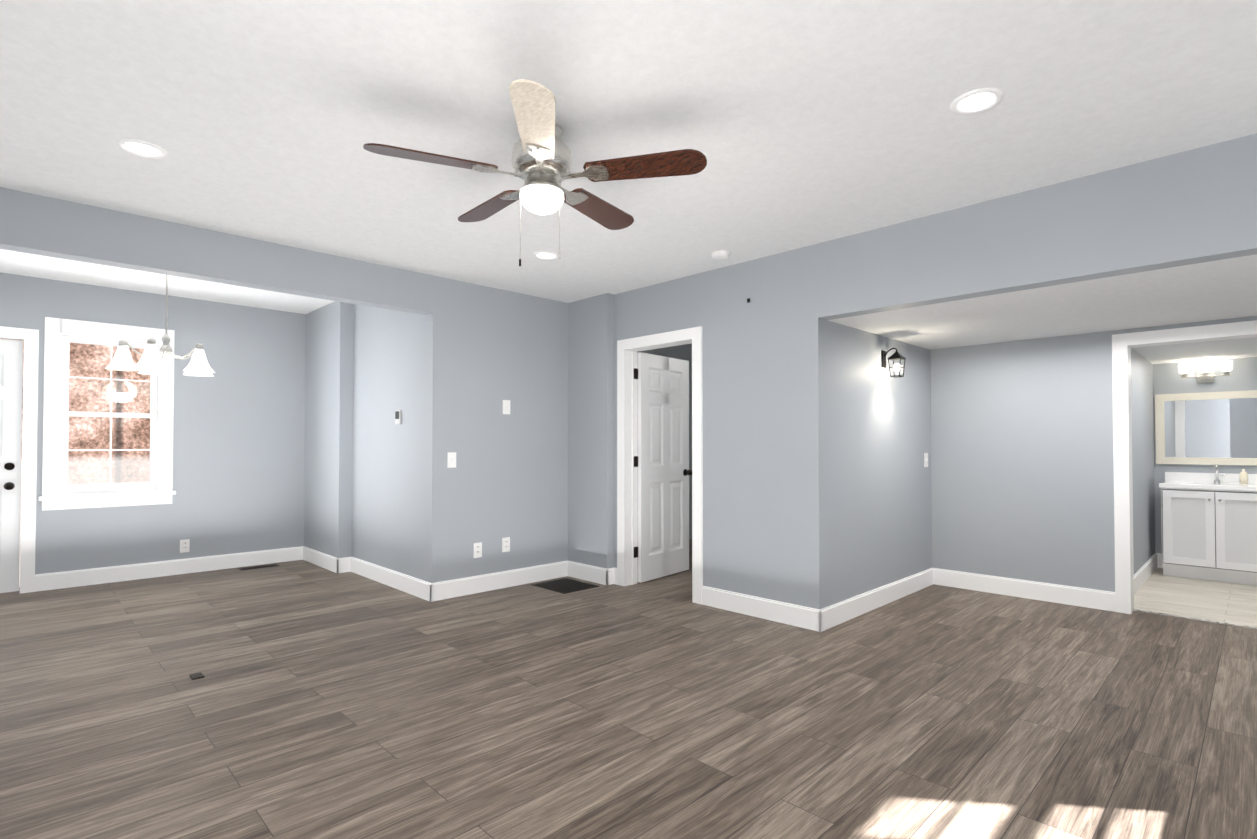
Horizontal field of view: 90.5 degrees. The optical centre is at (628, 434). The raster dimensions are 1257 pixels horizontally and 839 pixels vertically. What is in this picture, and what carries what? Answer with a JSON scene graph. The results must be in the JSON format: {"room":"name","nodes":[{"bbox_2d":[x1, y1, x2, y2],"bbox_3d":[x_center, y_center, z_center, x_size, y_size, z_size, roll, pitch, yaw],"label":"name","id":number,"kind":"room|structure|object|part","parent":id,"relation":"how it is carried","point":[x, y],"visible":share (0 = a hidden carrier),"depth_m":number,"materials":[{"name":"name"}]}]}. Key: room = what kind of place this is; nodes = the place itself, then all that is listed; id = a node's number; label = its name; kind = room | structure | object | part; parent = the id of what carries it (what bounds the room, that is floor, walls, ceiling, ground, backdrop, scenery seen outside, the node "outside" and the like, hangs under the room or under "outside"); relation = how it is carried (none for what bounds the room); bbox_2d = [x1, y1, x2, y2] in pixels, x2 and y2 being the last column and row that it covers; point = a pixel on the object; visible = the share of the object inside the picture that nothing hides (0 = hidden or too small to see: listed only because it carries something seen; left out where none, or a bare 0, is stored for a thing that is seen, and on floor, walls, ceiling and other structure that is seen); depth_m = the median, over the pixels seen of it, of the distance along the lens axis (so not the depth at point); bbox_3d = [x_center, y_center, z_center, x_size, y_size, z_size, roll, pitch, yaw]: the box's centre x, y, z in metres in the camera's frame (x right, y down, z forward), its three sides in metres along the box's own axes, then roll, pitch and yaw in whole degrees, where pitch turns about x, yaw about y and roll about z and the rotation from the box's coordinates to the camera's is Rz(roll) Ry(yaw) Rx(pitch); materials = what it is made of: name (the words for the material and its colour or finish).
{"room":"empty living room","nodes":[
{"label":"empty living room","id":0,"kind":"room"},
{"bbox_2d":[0,273,305,574],"bbox_3d":[-4.454,0.005,5.349,3.540,2.505,0.160,1,-1,-44],"label":"wall","id":1,"kind":"structure","parent":0,"point":[239,451],"depth_m":5.77,"materials":[{"name":"paint"}]},
{"bbox_2d":[0,339,22,592],"bbox_3d":[-5.148,0.243,4.631,0.902,1.980,0.193,1,-1,-44],"label":"door leaf","id":2,"kind":"structure","parent":1,"relation":"in","point":[11,365],"depth_m":4.89,"materials":[{"name":"white wood"}]},
{"bbox_2d":[0,326,38,593],"bbox_3d":[-5.158,0.203,4.641,1.080,2.085,0.178,1,-1,-44],"label":"door frame","id":3,"kind":"structure","parent":1,"relation":"attached to","point":[29,338],"depth_m":4.92,"materials":[{"name":"white wood"}]},
{"bbox_2d":[39,317,175,510],"bbox_3d":[-4.436,-0.161,5.338,0.890,1.555,0.205,1,-1,-44],"label":"dining room window","id":4,"kind":"structure","parent":1,"relation":"in","point":[59,492],"depth_m":5.26,"materials":[{"name":"white wood"}]},
{"bbox_2d":[35,546,302,591],"bbox_3d":[-4.010,1.195,5.643,1.985,0.134,0.015,1,-1,-44],"label":"baseboard","id":5,"kind":"structure","parent":1,"relation":"attached to","point":[75,578],"depth_m":5.51,"materials":[{"name":"white wood"}]},
{"bbox_2d":[180,539,189,552],"bbox_3d":[-4.020,1.012,5.641,0.072,0.116,0.008,1,-1,-44],"label":"electrical outlet","id":6,"kind":"object","parent":1,"relation":"attached to","point":[185,545],"visible":1,"depth_m":5.64,"materials":[{"name":"white plastic"}]},
{"bbox_2d":[0,249,333,313],"bbox_3d":[-3.606,-1.312,4.508,3.540,0.100,2.500,1,-1,-44],"label":"ceiling","id":7,"kind":"structure","parent":0,"point":[33,265],"depth_m":5.14,"materials":[{"name":"paint"}]},
{"bbox_2d":[105,275,214,376],"bbox_3d":[-3.396,-0.859,4.555,0.657,0.805,0.656,1,-1,-44],"label":"dining chandelier","id":8,"kind":"object","parent":7,"relation":"hanging from","point":[150,362],"visible":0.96,"depth_m":4.48,"materials":[{"name":"white glass"}]},
{"bbox_2d":[0,187,432,314],"bbox_3d":[-2.624,-1.129,3.633,3.120,0.395,0.120,1,-1,-44],"label":"beam","id":9,"kind":"structure","parent":0,"point":[30,223],"depth_m":3.64,"materials":[{"name":"paint"}]},
{"bbox_2d":[304,301,425,579],"bbox_3d":[-2.387,0.009,5.599,0.240,2.505,2.380,1,-1,-44],"label":"wall","id":10,"kind":"structure","parent":0,"point":[364,495],"depth_m":5.55,"materials":[{"name":"paint"}]},
{"bbox_2d":[303,546,346,572],"bbox_3d":[-2.952,1.201,5.994,0.045,0.134,0.935,1,-1,-44],"label":"baseboard","id":11,"kind":"structure","parent":10,"relation":"attached to","point":[337,565],"depth_m":5.86,"materials":[{"name":"white wood"}]},
{"bbox_2d":[347,557,434,601],"bbox_3d":[-2.017,1.187,5.182,0.030,0.134,1.565,1,-1,-44],"label":"baseboard","id":12,"kind":"structure","parent":10,"relation":"attached to","point":[425,590],"depth_m":5.08,"materials":[{"name":"white wood"}]},
{"bbox_2d":[395,410,401,423],"bbox_3d":[-1.868,-0.138,5.057,0.024,0.110,0.085,1,-1,-44],"label":"thermostat","id":13,"kind":"object","parent":10,"relation":"attached to","point":[398,416],"visible":1,"depth_m":5.03,"materials":[{"name":"grey plastic"}]},
{"bbox_2d":[424,276,613,582],"bbox_3d":[-0.794,0.032,5.048,1.500,2.440,0.640,1,-1,-44],"label":"wall","id":14,"kind":"structure","parent":0,"point":[531,475],"depth_m":5.19,"materials":[{"name":"paint"}]},
{"bbox_2d":[447,452,455,467],"bbox_3d":[-1.351,0.197,4.768,0.072,0.116,0.014,1,-1,-44],"label":"switch plate","id":15,"kind":"object","parent":14,"relation":"attached to","point":[451,459],"visible":1,"depth_m":4.76,"materials":[{"name":"white plastic"}]},
{"bbox_2d":[473,542,481,557],"bbox_3d":[-1.190,0.916,4.918,0.072,0.116,0.008,1,-1,-44],"label":"electrical outlet","id":16,"kind":"object","parent":14,"relation":"attached to","point":[477,550],"visible":1,"depth_m":4.92,"materials":[{"name":"white plastic"}]},
{"bbox_2d":[435,561,566,600],"bbox_3d":[-0.989,1.186,5.105,1.270,0.134,0.015,1,-1,-44],"label":"baseboard","id":17,"kind":"structure","parent":14,"relation":"attached to","point":[448,589],"depth_m":5.03,"materials":[{"name":"white wood"}]},
{"bbox_2d":[502,537,509,551],"bbox_3d":[-1.003,0.905,5.103,0.072,0.116,0.008,1,-1,-44],"label":"electrical outlet","id":18,"kind":"object","parent":14,"relation":"attached to","point":[506,544],"visible":1,"depth_m":5.10,"materials":[{"name":"white plastic"}]},
{"bbox_2d":[503,400,509,413],"bbox_3d":[-1.000,-0.223,5.119,0.072,0.116,0.014,1,-1,-44],"label":"switch plate","id":19,"kind":"object","parent":14,"relation":"attached to","point":[506,406],"visible":1,"depth_m":5.12,"materials":[{"name":"white plastic"}]},
{"bbox_2d":[567,561,614,584],"bbox_3d":[-0.345,1.190,5.359,0.035,0.134,0.515,1,-1,-44],"label":"baseboard","id":20,"kind":"structure","parent":14,"relation":"attached to","point":[604,576],"depth_m":5.30,"materials":[{"name":"white wood"}]},
{"bbox_2d":[0,539,1256,838],"bbox_3d":[0.315,1.292,4.433,9.450,0.100,8.400,1,-1,-44],"label":"floor","id":21,"kind":"structure","parent":0,"point":[316,701],"depth_m":2.69,"materials":[{"name":"brown wood"}]},
{"bbox_2d":[190,672,204,679],"bbox_3d":[-2.172,1.217,3.134,0.050,0.006,0.080,1,-1,-44],"label":"floor outlet cover","id":22,"kind":"object","parent":21,"relation":"on","point":[196,676],"visible":0.96,"depth_m":3.12,"materials":[{"name":"black metal"}]},
{"bbox_2d":[238,564,278,569],"bbox_3d":[-3.523,1.264,5.934,0.320,0.006,0.110,1,-1,-44],"label":"floor vent","id":23,"kind":"object","parent":21,"relation":"in","point":[261,566],"visible":0.98,"depth_m":5.94,"materials":[{"name":"black metal"}]},
{"bbox_2d":[531,578,598,593],"bbox_3d":[-0.524,1.251,5.159,0.370,0.006,0.440,1,-1,-44],"label":"floor vent","id":24,"kind":"object","parent":21,"relation":"in","point":[565,585],"visible":1,"depth_m":5.14,"materials":[{"name":"black metal"}]},
{"bbox_2d":[1159,464,1256,585],"bbox_3d":[5.144,0.760,5.445,0.550,0.997,0.724,1,-1,-44],"label":"bathroom vanity","id":25,"kind":"object","parent":21,"relation":"on","point":[1209,525],"visible":1,"depth_m":5.34,"materials":[{"name":"white wood"}]},
{"bbox_2d":[0,0,1256,302],"bbox_3d":[-0.382,-1.282,2.425,4.620,0.100,4.990,1,-1,-44],"label":"ceiling","id":26,"kind":"structure","parent":0,"point":[802,122],"depth_m":2.38,"materials":[{"name":"paint"}]},
{"bbox_2d":[116,139,167,158],"bbox_3d":[-2.088,-1.224,2.675,0.176,0.008,0.176,1,-1,-44],"label":"recessed light","id":27,"kind":"object","parent":26,"relation":"in","point":[141,148],"visible":1,"depth_m":2.67,"materials":[{"name":"white plastic"}]},
{"bbox_2d":[363,79,706,265],"bbox_3d":[-0.374,-0.954,2.555,1.270,0.553,1.236,1,-1,-44],"label":"fan","id":28,"kind":"object","parent":26,"relation":"hanging from","point":[541,161],"visible":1,"depth_m":2.43,"materials":[{"name":"brown wood"}]},
{"bbox_3d":[-0.349,-0.935,2.514,0.178,0.082,0.178,1,-1,-44],"label":"lamp shade","id":29,"kind":"part","parent":28,"relation":"part of","materials":[{"name":"white glass"}]},
{"bbox_2d":[533,251,558,259],"bbox_3d":[-0.554,-1.198,4.182,0.176,0.008,0.176,1,-1,-44],"label":"recessed light","id":30,"kind":"object","parent":26,"relation":"in","point":[545,255],"visible":0.96,"depth_m":4.18,"materials":[{"name":"white"}]},
{"bbox_2d":[711,250,730,259],"bbox_3d":[0.612,-1.185,4.122,0.128,0.036,0.128,1,-1,-44],"label":"smoke detector","id":31,"kind":"object","parent":26,"relation":"attached to","point":[720,254],"visible":1,"depth_m":4.08,"materials":[{"name":"white plastic"}]},
{"bbox_2d":[950,88,1003,114],"bbox_3d":[1.289,-1.230,2.307,0.176,0.008,0.176,1,-1,-44],"label":"recessed light","id":32,"kind":"object","parent":26,"relation":"in","point":[976,101],"visible":1,"depth_m":2.30,"materials":[{"name":"white plastic"}]},
{"bbox_2d":[638,344,691,539],"bbox_3d":[0.208,0.069,7.238,3.240,2.440,0.120,1,-1,-44],"label":"wall","id":33,"kind":"structure","parent":0,"point":[682,352],"depth_m":7.67,"materials":[{"name":"paint"}]},
{"bbox_2d":[614,244,828,609],"bbox_3d":[0.399,0.028,4.818,0.120,2.440,2.400,1,-1,-44],"label":"wall","id":34,"kind":"structure","parent":0,"point":[765,434],"depth_m":4.23,"materials":[{"name":"paint"}]},
{"bbox_2d":[617,326,702,603],"bbox_3d":[0.276,0.230,4.942,0.160,2.040,0.895,1,-1,-44],"label":"door frame","id":35,"kind":"structure","parent":34,"relation":"attached to","point":[627,452],"depth_m":5.15,"materials":[{"name":"white wood"}]},
{"bbox_2d":[638,352,691,582],"bbox_3d":[0.299,0.281,5.541,0.717,1.935,0.192,1,-1,-44],"label":"door leaf","id":36,"kind":"structure","parent":34,"relation":"in","point":[664,472],"depth_m":5.47,"materials":[{"name":"white wood"}]},
{"bbox_2d":[702,586,818,631],"bbox_3d":[0.862,1.171,4.230,0.015,0.134,0.920,1,-1,-44],"label":"baseboard","id":37,"kind":"structure","parent":34,"relation":"attached to","point":[777,611],"depth_m":4.18,"materials":[{"name":"white wood"}]},
{"bbox_2d":[827,320,931,605],"bbox_3d":[1.919,0.026,4.713,1.900,2.440,0.120,1,-1,-44],"label":"wall","id":38,"kind":"structure","parent":0,"point":[879,489],"depth_m":4.49,"materials":[{"name":"paint"}]},
{"bbox_2d":[819,568,934,631],"bbox_3d":[1.875,1.177,4.557,1.915,0.134,0.015,1,-1,-44],"label":"baseboard","id":39,"kind":"structure","parent":38,"relation":"attached to","point":[825,618],"depth_m":4.40,"materials":[{"name":"white wood"}]},
{"bbox_2d":[881,348,905,377],"bbox_3d":[1.934,-0.525,4.549,0.098,0.218,0.149,1,-1,-44],"label":"light","id":40,"kind":"object","parent":38,"relation":"attached to","point":[896,355],"visible":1,"depth_m":4.53,"materials":[{"name":"black metal"}]},
{"bbox_3d":[1.952,-0.486,4.530,0.086,0.128,0.086,1,-1,-44],"label":"glass","id":41,"kind":"part","parent":40,"relation":"part of","materials":[{"name":"clear glass"}]},
{"bbox_2d":[924,453,927,466],"bbox_3d":[2.472,0.214,5.159,0.072,0.116,0.014,1,-1,-44],"label":"switch plate","id":42,"kind":"object","parent":38,"relation":"attached to","point":[925,459],"visible":1,"depth_m":5.15,"materials":[{"name":"white plastic"}]},
{"bbox_2d":[818,133,1256,319],"bbox_3d":[2.106,-0.986,3.098,0.120,0.470,2.470,1,-1,-44],"label":"beam","id":43,"kind":"structure","parent":0,"point":[1194,206],"depth_m":3.02,"materials":[{"name":"paint"}]},
{"bbox_2d":[828,254,1256,363],"bbox_3d":[3.829,-0.764,4.402,4.170,0.130,3.020,1,-1,-44],"label":"ceiling","id":44,"kind":"structure","parent":0,"point":[1213,290],"depth_m":3.78,"materials":[{"name":"paint"}]},
{"bbox_2d":[930,316,1256,591],"bbox_3d":[3.654,0.203,4.214,0.120,2.070,3.020,1,-1,-44],"label":"wall","id":45,"kind":"structure","parent":0,"point":[1022,471],"depth_m":4.75,"materials":[{"name":"paint"}]},
{"bbox_2d":[935,568,1114,611],"bbox_3d":[2.984,1.181,4.783,0.015,0.134,1.205,1,-1,-44],"label":"baseboard","id":46,"kind":"structure","parent":45,"relation":"attached to","point":[1062,594],"depth_m":4.72,"materials":[{"name":"white wood"}]},
{"bbox_2d":[1112,320,1256,629],"bbox_3d":[3.767,0.266,4.099,0.158,1.940,0.890,1,-1,-44],"label":"door frame","id":47,"kind":"structure","parent":45,"relation":"attached to","point":[1123,344],"depth_m":4.32,"materials":[{"name":"white wood"}]},
{"bbox_2d":[1131,348,1158,573],"bbox_3d":[4.268,0.286,5.292,2.270,1.940,0.120,1,-1,-44],"label":"wall","id":48,"kind":"structure","parent":0,"point":[1149,381],"depth_m":5.44,"materials":[{"name":"paint"}]},
{"bbox_2d":[1134,553,1158,593],"bbox_3d":[4.273,1.187,5.187,2.150,0.134,0.015,1,-1,-44],"label":"baseboard","id":49,"kind":"structure","parent":48,"relation":"attached to","point":[1140,577],"depth_m":5.33,"materials":[{"name":"white wood"}]},
{"bbox_2d":[1155,357,1256,552],"bbox_3d":[5.655,0.288,5.415,0.120,1.940,1.650,1,-1,-44],"label":"wall","id":50,"kind":"structure","parent":0,"point":[1243,377],"depth_m":5.74,"materials":[{"name":"paint"}]},
{"bbox_2d":[1159,553,1162,567],"bbox_3d":[5.620,1.190,5.338,0.015,0.134,1.650,1,-1,-44],"label":"baseboard","id":51,"kind":"structure","parent":50,"relation":"attached to","point":[1160,554],"depth_m":5.91,"materials":[{"name":"white wood"}]},
{"bbox_2d":[1178,360,1232,382],"bbox_3d":[5.251,-0.563,5.670,0.116,0.180,0.366,1,-1,-44],"label":"sconce","id":52,"kind":"object","parent":50,"relation":"attached to","point":[1205,373],"visible":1,"depth_m":5.66,"materials":[{"name":"white glass"}]},
{"bbox_2d":[1155,390,1256,465],"bbox_3d":[5.329,-0.053,5.644,0.030,0.660,0.845,1,-1,-44],"label":"bathroom mirror","id":53,"kind":"object","parent":50,"relation":"attached to","point":[1211,428],"visible":0.9,"depth_m":5.68,"materials":[{"name":"beige mirror"}]},
{"label":"outside","id":54,"kind":"structure","parent":0,"visible":0},
{"bbox_2d":[19,342,149,586],"bbox_3d":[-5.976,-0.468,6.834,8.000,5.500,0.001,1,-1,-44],"label":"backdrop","id":55,"kind":"structure","parent":54,"point":[79,404],"depth_m":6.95,"materials":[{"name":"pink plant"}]}
]}

